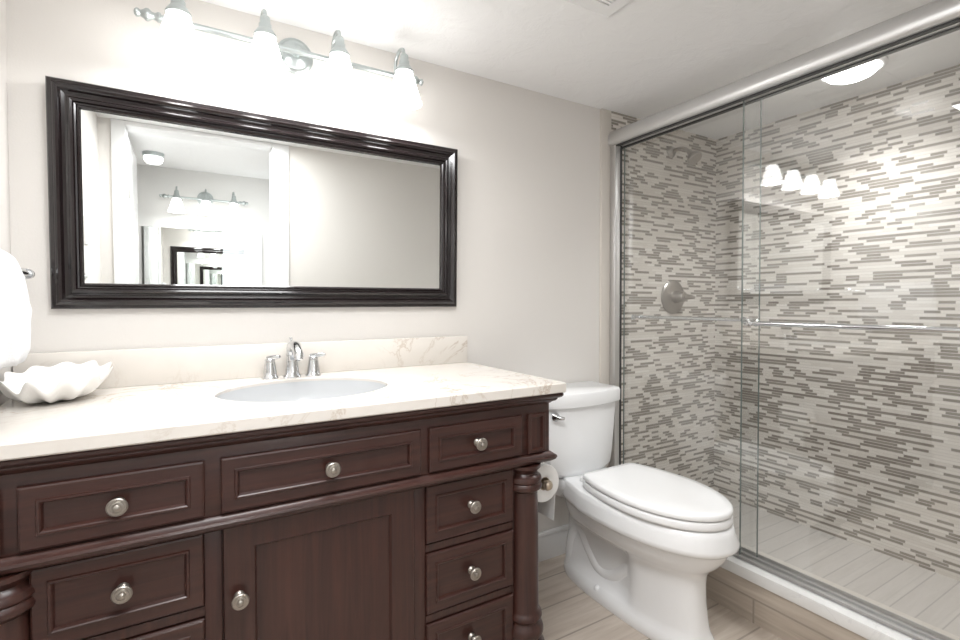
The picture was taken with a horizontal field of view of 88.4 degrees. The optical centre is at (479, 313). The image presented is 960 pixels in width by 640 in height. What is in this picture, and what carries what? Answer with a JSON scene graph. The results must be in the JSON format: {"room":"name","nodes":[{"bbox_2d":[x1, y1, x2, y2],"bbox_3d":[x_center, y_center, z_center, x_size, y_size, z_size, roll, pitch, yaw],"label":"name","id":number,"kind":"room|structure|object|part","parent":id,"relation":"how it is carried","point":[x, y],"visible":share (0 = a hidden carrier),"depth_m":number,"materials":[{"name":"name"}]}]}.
{"room":"bathroom","nodes":[
{"label":"bathroom","id":0,"kind":"room"},
{"bbox_2d":[0,0,12,404],"bbox_3d":[-0.827,0.105,0.517,0.106,2.083,1.766,-1,1,-31],"label":"wall","id":1,"kind":"structure","parent":0,"point":[5,239],"depth_m":1.26,"materials":[{"name":"white paint"}]},
{"bbox_2d":[21,268,34,278],"bbox_3d":[-0.984,-0.093,0.943,0.066,0.051,0.720,-1,1,-31],"label":"towel bar","id":2,"kind":"object","parent":1,"relation":"attached to","point":[28,273],"visible":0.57,"depth_m":1.23,"materials":[{"name":"silver metal"}]},
{"bbox_2d":[0,249,31,368],"bbox_3d":[-0.994,-0.011,0.993,0.084,0.272,0.394,-1,1,-31],"label":"towel","id":3,"kind":"object","parent":2,"relation":"hanging from","point":[15,307],"visible":1,"depth_m":1.04,"materials":[{"name":"white fabric"}]},
{"bbox_3d":[-0.966,-0.093,0.953,0.017,0.017,0.657,-1,1,-31],"label":"rod","id":4,"kind":"part","parent":2,"relation":"part of","materials":[{"name":"silver metal"}]},
{"bbox_2d":[5,0,715,532],"bbox_3d":[0.030,0.071,2.111,3.210,2.083,0.117,-1,1,-31],"label":"wall","id":5,"kind":"structure","parent":0,"point":[528,185],"depth_m":2.04,"materials":[{"name":"white paint"}]},
{"bbox_2d":[13,336,466,388],"bbox_3d":[-0.640,0.152,1.645,1.362,0.107,0.020,-1,1,-31],"label":"backsplash","id":6,"kind":"structure","parent":5,"relation":"attached to","point":[169,365],"depth_m":1.56,"materials":[{"name":"beige stone"}]},
{"bbox_2d":[45,76,457,308],"bbox_3d":[-0.621,-0.326,1.630,1.233,0.616,0.026,-1,3,-31],"label":"framed mirror","id":7,"kind":"object","parent":5,"relation":"attached to","point":[154,201],"visible":1,"depth_m":1.55,"materials":[{"name":"black paint"}]},
{"bbox_2d":[81,109,439,287],"bbox_3d":[-0.626,-0.327,1.639,1.095,0.478,0.004,-1,3,-31],"label":"mirror glass","id":8,"kind":"object","parent":7,"relation":"attached to","point":[167,201],"depth_m":1.56,"materials":[{"name":"silver metal"}]},
{"bbox_2d":[134,0,422,110],"bbox_3d":[-0.567,-0.818,1.562,0.876,0.204,0.208,-1,1,-31],"label":"vanity light","id":9,"kind":"object","parent":5,"relation":"attached to","point":[176,41],"visible":1,"depth_m":1.51,"materials":[{"name":"white glass"}]},
{"bbox_2d":[153,0,203,64],"bbox_3d":[-0.828,-0.796,1.355,0.119,0.170,0.119,-1,1,-31],"label":"shade","id":10,"kind":"object","parent":9,"relation":"attached to","point":[176,41],"depth_m":1.34,"materials":[{"name":"white glass"}]},
{"bbox_3d":[-0.660,-0.880,1.502,0.012,0.077,0.095,-1,1,-31],"label":"arm","id":11,"kind":"part","parent":9,"relation":"part of","materials":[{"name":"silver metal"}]},
{"bbox_2d":[244,14,286,81],"bbox_3d":[-0.639,-0.799,1.468,0.119,0.170,0.119,-1,1,-31],"label":"shade","id":12,"kind":"object","parent":9,"relation":"attached to","point":[264,62],"depth_m":1.45,"materials":[{"name":"white glass"}]},
{"bbox_3d":[-0.471,-0.883,1.615,0.012,0.077,0.095,-1,1,-31],"label":"arm","id":13,"kind":"part","parent":9,"relation":"part of","materials":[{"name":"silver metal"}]},
{"bbox_2d":[321,35,358,96],"bbox_3d":[-0.449,-0.802,1.581,0.119,0.170,0.119,-1,1,-31],"label":"shade","id":14,"kind":"object","parent":9,"relation":"attached to","point":[339,80],"depth_m":1.56,"materials":[{"name":"white glass"}]},
{"bbox_3d":[-0.281,-0.886,1.728,0.012,0.077,0.095,-1,1,-31],"label":"arm","id":15,"kind":"part","parent":9,"relation":"part of","materials":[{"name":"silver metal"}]},
{"bbox_2d":[387,53,421,110],"bbox_3d":[-0.260,-0.804,1.693,0.119,0.170,0.119,-1,1,-31],"label":"shade","id":16,"kind":"object","parent":9,"relation":"attached to","point":[403,95],"depth_m":1.67,"materials":[{"name":"white glass"}]},
{"bbox_2d":[538,524,568,562],"bbox_3d":[0.271,1.046,2.206,0.726,0.129,0.019,-1,1,-31],"label":"baseboard","id":17,"kind":"structure","parent":5,"relation":"attached to","point":[551,542],"depth_m":2.23,"materials":[{"name":"white"}]},
{"bbox_2d":[599,109,610,467],"bbox_3d":[0.580,0.064,2.437,0.065,2.083,0.119,-1,1,-31],"label":"trim","id":18,"kind":"structure","parent":5,"relation":"attached to","point":[605,115],"depth_m":2.38,"materials":[{"name":"white paint"}]},
{"bbox_2d":[661,280,694,313],"bbox_3d":[1.049,-0.086,2.597,0.182,0.182,0.087,-1,1,-31],"label":"shower valve","id":19,"kind":"object","parent":5,"relation":"attached to","point":[673,296],"visible":1,"depth_m":2.60,"materials":[{"name":"silver metal"}]},
{"bbox_3d":[1.052,-0.086,2.593,0.064,0.064,0.062,-1,1,-31],"label":"handle","id":20,"kind":"part","parent":19,"relation":"part of","materials":[{"name":"silver metal"}]},
{"bbox_3d":[1.097,-0.086,2.589,0.076,0.034,0.034,0,1,-17],"label":"lever","id":21,"kind":"part","parent":19,"relation":"part of","materials":[{"name":"silver metal"}]},
{"bbox_2d":[667,146,701,164],"bbox_3d":[1.055,-0.818,2.535,0.076,0.126,0.175,-1,1,-31],"label":"shower fixture","id":22,"kind":"object","parent":5,"relation":"attached to","point":[694,157],"visible":1,"depth_m":2.50,"materials":[{"name":"silver metal"}]},
{"bbox_3d":[1.040,-0.841,2.559,0.018,0.050,0.117,-1,1,-31],"label":"arm","id":23,"kind":"part","parent":22,"relation":"part of","materials":[{"name":"silver metal"}]},
{"bbox_2d":[623,99,761,556],"bbox_3d":[0.889,0.057,2.125,0.056,1.701,0.659,-1,1,-31],"label":"shower glass door","id":24,"kind":"structure","parent":5,"relation":"attached to","point":[633,316],"depth_m":1.95,"materials":[{"name":"grey"}]},
{"bbox_3d":[0.751,0.018,2.361,0.050,0.025,0.025,-1,1,-31],"label":"bar post","id":25,"kind":"part","parent":24,"relation":"part of","materials":[{"name":"silver metal"}]},
{"bbox_2d":[608,0,959,639],"bbox_3d":[1.075,0.029,1.716,0.102,1.792,1.626,-1,1,-31],"label":"shower door frame","id":26,"kind":"object","parent":5,"relation":"attached to","point":[936,19],"visible":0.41,"depth_m":1.71,"materials":[{"name":"silver metal"}]},
{"bbox_3d":[1.073,-0.828,1.699,0.102,0.076,1.626,-1,1,-31],"label":"header rail","id":27,"kind":"part","parent":26,"relation":"part of","materials":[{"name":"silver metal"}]},
{"bbox_2d":[706,567,867,639],"bbox_3d":[1.094,1.044,1.746,0.154,0.148,1.626,-1,1,-31],"label":"shower curb","id":28,"kind":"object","parent":5,"relation":"attached to","point":[779,616],"depth_m":1.73,"materials":[{"name":"beige tile"}]},
{"bbox_2d":[720,555,915,639],"bbox_3d":[1.052,0.949,1.719,0.071,0.042,1.626,-1,1,-31],"label":"trim","id":29,"kind":"structure","parent":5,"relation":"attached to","point":[870,629],"depth_m":1.60,"materials":[{"name":"white stone"}]},
{"bbox_2d":[739,101,959,554],"bbox_3d":[1.201,0.070,1.433,0.056,1.701,0.943,-1,1,-31],"label":"shower glass door","id":30,"kind":"structure","parent":5,"relation":"attached to","point":[755,323],"depth_m":1.66,"materials":[{"name":"grey"}]},
{"bbox_3d":[0.987,0.036,1.786,0.050,0.025,0.025,-1,1,-31],"label":"bar post","id":31,"kind":"part","parent":30,"relation":"part of","materials":[{"name":"silver metal"}]},
{"bbox_2d":[741,543,959,639],"bbox_3d":[1.124,0.947,1.762,0.094,0.044,1.626,-1,1,-31],"label":"trim","id":32,"kind":"structure","parent":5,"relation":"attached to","point":[911,618],"depth_m":1.61,"materials":[{"name":"silver metal"}]},
{"bbox_2d":[200,0,959,139],"bbox_3d":[0.717,-0.977,0.779,3.367,0.064,3.074,-1,1,-31],"label":"ceiling","id":33,"kind":"structure","parent":0,"point":[648,58],"depth_m":1.74,"materials":[{"name":"white paint"}]},
{"bbox_2d":[565,0,633,17],"bbox_3d":[0.363,-0.941,1.393,0.292,0.032,0.292,-1,1,-31],"label":"ceiling vent","id":34,"kind":"object","parent":33,"relation":"in","point":[606,8],"visible":1,"depth_m":1.49,"materials":[{"name":"white plastic"}]},
{"bbox_2d":[592,0,615,6],"bbox_3d":[0.363,-0.927,1.393,0.143,0.005,0.150,-1,1,-31],"label":"grille","id":35,"kind":"object","parent":34,"relation":"attached to","point":[601,3],"depth_m":1.48,"materials":[{"name":"white"}]},
{"bbox_2d":[818,56,888,84],"bbox_3d":[1.462,-0.944,1.946,0.229,0.051,0.229,-1,1,-31],"label":"shower ceiling light","id":36,"kind":"object","parent":33,"relation":"attached to","point":[863,71],"visible":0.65,"depth_m":1.91,"materials":[{"name":"white glass"}]},
{"bbox_2d":[538,553,781,639],"bbox_3d":[0.322,1.175,0.585,2.438,0.064,3.074,-1,1,-31],"label":"floor","id":37,"kind":"structure","parent":0,"point":[568,613],"depth_m":1.80,"materials":[{"name":"beige tile"}]},
{"bbox_2d":[0,393,563,639],"bbox_3d":[-0.487,0.685,1.393,1.370,0.888,0.604,-1,1,-31],"label":"vanity cabinet","id":38,"kind":"object","parent":37,"relation":"on","point":[418,524],"visible":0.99,"depth_m":1.12,"materials":[{"name":"brown wood"}]},
{"bbox_3d":[-0.696,0.366,0.950,0.290,0.118,0.018,-1,1,-31],"label":"drawer","id":39,"kind":"part","parent":38,"relation":"part of","materials":[{"name":"brown wood"}]},
{"bbox_3d":[-0.704,0.543,0.973,0.278,0.154,0.018,-1,1,-31],"label":"drawer","id":40,"kind":"part","parent":38,"relation":"part of","materials":[{"name":"brown wood"}]},
{"bbox_3d":[-0.688,0.366,0.936,0.035,0.035,0.034,-1,1,-31],"label":"knob","id":41,"kind":"part","parent":38,"relation":"part of","materials":[{"name":"grey metal"}]},
{"bbox_3d":[-0.695,0.543,0.959,0.035,0.035,0.034,-1,1,-31],"label":"knob","id":42,"kind":"part","parent":38,"relation":"part of","materials":[{"name":"grey metal"}]},
{"bbox_3d":[-0.703,0.729,0.976,0.278,0.162,0.018,-1,1,-31],"label":"drawer","id":43,"kind":"part","parent":38,"relation":"part of","materials":[{"name":"brown wood"}]},
{"bbox_3d":[-0.515,0.616,1.060,0.035,0.035,0.034,-1,1,-31],"label":"knob","id":44,"kind":"part","parent":38,"relation":"part of","materials":[{"name":"grey metal"}]},
{"bbox_3d":[-0.368,0.750,1.185,1.251,0.596,0.013,-1,1,-31],"label":"frame","id":45,"kind":"part","parent":38,"relation":"part of","materials":[{"name":"brown wood"}]},
{"bbox_3d":[-0.492,0.436,1.396,1.344,0.031,0.581,-1,1,-31],"label":"waist moulding","id":46,"kind":"part","parent":38,"relation":"part of","materials":[{"name":"brown wood"}]},
{"bbox_3d":[-0.489,0.258,1.387,1.370,0.033,0.594,-1,1,-31],"label":"cornice","id":47,"kind":"part","parent":38,"relation":"part of","materials":[{"name":"brown wood"}]},
{"bbox_2d":[0,362,565,460],"bbox_3d":[-0.480,0.225,1.393,1.358,0.030,0.614,-1,1,-31],"label":"countertop","id":48,"kind":"structure","parent":38,"relation":"on","point":[133,415],"depth_m":1.16,"materials":[{"name":"beige stone"}]},
{"bbox_2d":[0,360,112,403],"bbox_3d":[-1.052,0.173,1.229,0.227,0.083,0.261,-1,1,-31],"label":"shell dish","id":49,"kind":"object","parent":48,"relation":"on","point":[63,381],"visible":1,"depth_m":1.23,"materials":[{"name":"white ceramic"}]},
{"bbox_2d":[261,337,325,379],"bbox_3d":[-0.589,0.142,1.592,0.173,0.128,0.160,0,1,24],"label":"faucet","id":50,"kind":"object","parent":48,"relation":"on","point":[294,354],"visible":1,"depth_m":1.58,"materials":[{"name":"silver metal"}]},
{"bbox_3d":[-0.667,0.174,1.568,0.051,0.066,0.051,-1,1,-31],"label":"handle","id":51,"kind":"part","parent":50,"relation":"part of","materials":[{"name":"silver metal"}]},
{"bbox_3d":[-0.654,0.141,1.563,0.045,0.021,0.017,0,1,15],"label":"lever","id":52,"kind":"part","parent":50,"relation":"part of","materials":[{"name":"silver metal"}]},
{"bbox_3d":[-0.584,0.147,1.557,0.055,0.121,0.158,-1,1,-31],"label":"spout","id":53,"kind":"part","parent":50,"relation":"part of","materials":[{"name":"silver metal"}]},
{"bbox_3d":[-0.553,0.173,1.636,0.051,0.066,0.051,-1,1,-31],"label":"handle","id":54,"kind":"part","parent":50,"relation":"part of","materials":[{"name":"silver metal"}]},
{"bbox_3d":[-0.536,0.140,1.632,0.052,0.021,0.017,0,1,11],"label":"lever","id":55,"kind":"part","parent":50,"relation":"part of","materials":[{"name":"silver metal"}]},
{"bbox_2d":[216,380,385,401],"bbox_3d":[-0.490,0.313,1.398,0.479,0.184,0.405,-1,1,-31],"label":"sink","id":56,"kind":"object","parent":48,"relation":"in","point":[323,389],"visible":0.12,"depth_m":1.56,"materials":[{"name":"grey ceramic"}]},
{"bbox_3d":[-0.364,0.726,1.180,0.442,0.553,0.015,-1,1,-31],"label":"door","id":57,"kind":"part","parent":38,"relation":"part of","materials":[{"name":"brown wood"}]},
{"bbox_3d":[-0.350,0.361,1.156,0.457,0.118,0.018,-1,1,-31],"label":"drawer","id":58,"kind":"part","parent":38,"relation":"part of","materials":[{"name":"brown wood"}]},
{"bbox_3d":[-0.342,0.361,1.143,0.035,0.035,0.034,-1,1,-31],"label":"knob","id":59,"kind":"part","parent":38,"relation":"part of","materials":[{"name":"grey metal"}]},
{"bbox_3d":[-0.023,0.719,1.381,0.279,0.162,0.018,-1,1,-31],"label":"drawer","id":60,"kind":"part","parent":38,"relation":"part of","materials":[{"name":"brown wood"}]},
{"bbox_3d":[-0.024,0.534,1.377,0.279,0.154,0.018,-1,1,-31],"label":"drawer","id":61,"kind":"part","parent":38,"relation":"part of","materials":[{"name":"brown wood"}]},
{"bbox_3d":[-0.023,0.909,1.385,0.279,0.162,0.018,-1,1,-31],"label":"drawer","id":62,"kind":"part","parent":38,"relation":"part of","materials":[{"name":"brown wood"}]},
{"bbox_3d":[-0.015,0.719,1.367,0.035,0.035,0.034,-1,1,-31],"label":"knob","id":63,"kind":"part","parent":38,"relation":"part of","materials":[{"name":"grey metal"}]},
{"bbox_3d":[-0.016,0.534,1.363,0.035,0.035,0.034,-1,1,-31],"label":"knob","id":64,"kind":"part","parent":38,"relation":"part of","materials":[{"name":"grey metal"}]},
{"bbox_3d":[-0.015,0.909,1.371,0.035,0.035,0.034,-1,1,-31],"label":"knob","id":65,"kind":"part","parent":38,"relation":"part of","materials":[{"name":"grey metal"}]},
{"bbox_3d":[-0.006,0.356,1.361,0.296,0.118,0.018,-1,1,-31],"label":"drawer","id":66,"kind":"part","parent":38,"relation":"part of","materials":[{"name":"brown wood"}]},
{"bbox_3d":[0.002,0.356,1.347,0.035,0.035,0.034,-1,1,-31],"label":"knob","id":67,"kind":"part","parent":38,"relation":"part of","materials":[{"name":"grey metal"}]},
{"bbox_3d":[0.168,0.354,1.465,0.062,0.118,0.012,-1,1,-31],"label":"block panel","id":68,"kind":"part","parent":38,"relation":"part of","materials":[{"name":"brown wood"}]},
{"bbox_2d":[541,480,552,490],"bbox_3d":[0.154,0.543,1.609,0.085,0.042,0.177,-1,1,-31],"label":"paper holder","id":69,"kind":"object","parent":38,"relation":"attached to","point":[547,485],"visible":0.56,"depth_m":1.55,"materials":[{"name":"silver metal"}]},
{"bbox_2d":[537,462,558,520],"bbox_3d":[0.177,0.577,1.623,0.120,0.188,0.114,-1,1,-31],"label":"toilet paper roll","id":70,"kind":"object","parent":69,"relation":"on","point":[546,499],"visible":0.29,"depth_m":1.59,"materials":[{"name":"white paper"}]},
{"bbox_2d":[544,381,739,639],"bbox_3d":[0.562,0.722,1.887,0.408,0.790,0.830,-1,1,-31],"label":"toilet","id":71,"kind":"object","parent":37,"relation":"on","point":[643,542],"visible":1,"depth_m":1.75,"materials":[{"name":"white ceramic"}]},
{"bbox_3d":[0.314,0.418,1.968,0.040,0.036,0.038,-1,1,-31],"label":"flush lever","id":72,"kind":"part","parent":71,"relation":"part of","materials":[{"name":"silver metal"}]},
{"bbox_3d":[0.405,0.535,2.142,0.382,0.303,0.209,-1,1,-31],"label":"tank","id":73,"kind":"part","parent":71,"relation":"part of","materials":[{"name":"white ceramic"}]},
{"bbox_3d":[0.407,0.353,2.134,0.403,0.062,0.235,-1,1,-31],"label":"tank lid","id":74,"kind":"part","parent":71,"relation":"part of","materials":[{"name":"white ceramic"}]},
{"bbox_3d":[0.645,0.666,1.776,0.360,0.028,0.518,-1,1,-31],"label":"seat","id":75,"kind":"part","parent":71,"relation":"part of","materials":[{"name":"white plastic"}]},
{"bbox_3d":[0.644,0.636,1.775,0.360,0.023,0.518,-1,1,-31],"label":"lid","id":76,"kind":"part","parent":71,"relation":"part of","materials":[{"name":"white plastic"}]},
{"bbox_2d":[714,64,959,580],"bbox_3d":[1.842,0.068,2.101,0.106,2.083,1.755,-1,1,-31],"label":"wall","id":77,"kind":"structure","parent":0,"point":[859,430],"depth_m":2.26,"materials":[{"name":"tile"}]},
{"bbox_2d":[726,497,959,636],"bbox_3d":[1.422,1.111,1.944,0.801,0.111,1.628,-1,1,-31],"label":"floor","id":78,"kind":"structure","parent":0,"point":[925,595],"depth_m":2.04,"materials":[{"name":"tile"}]}
]}

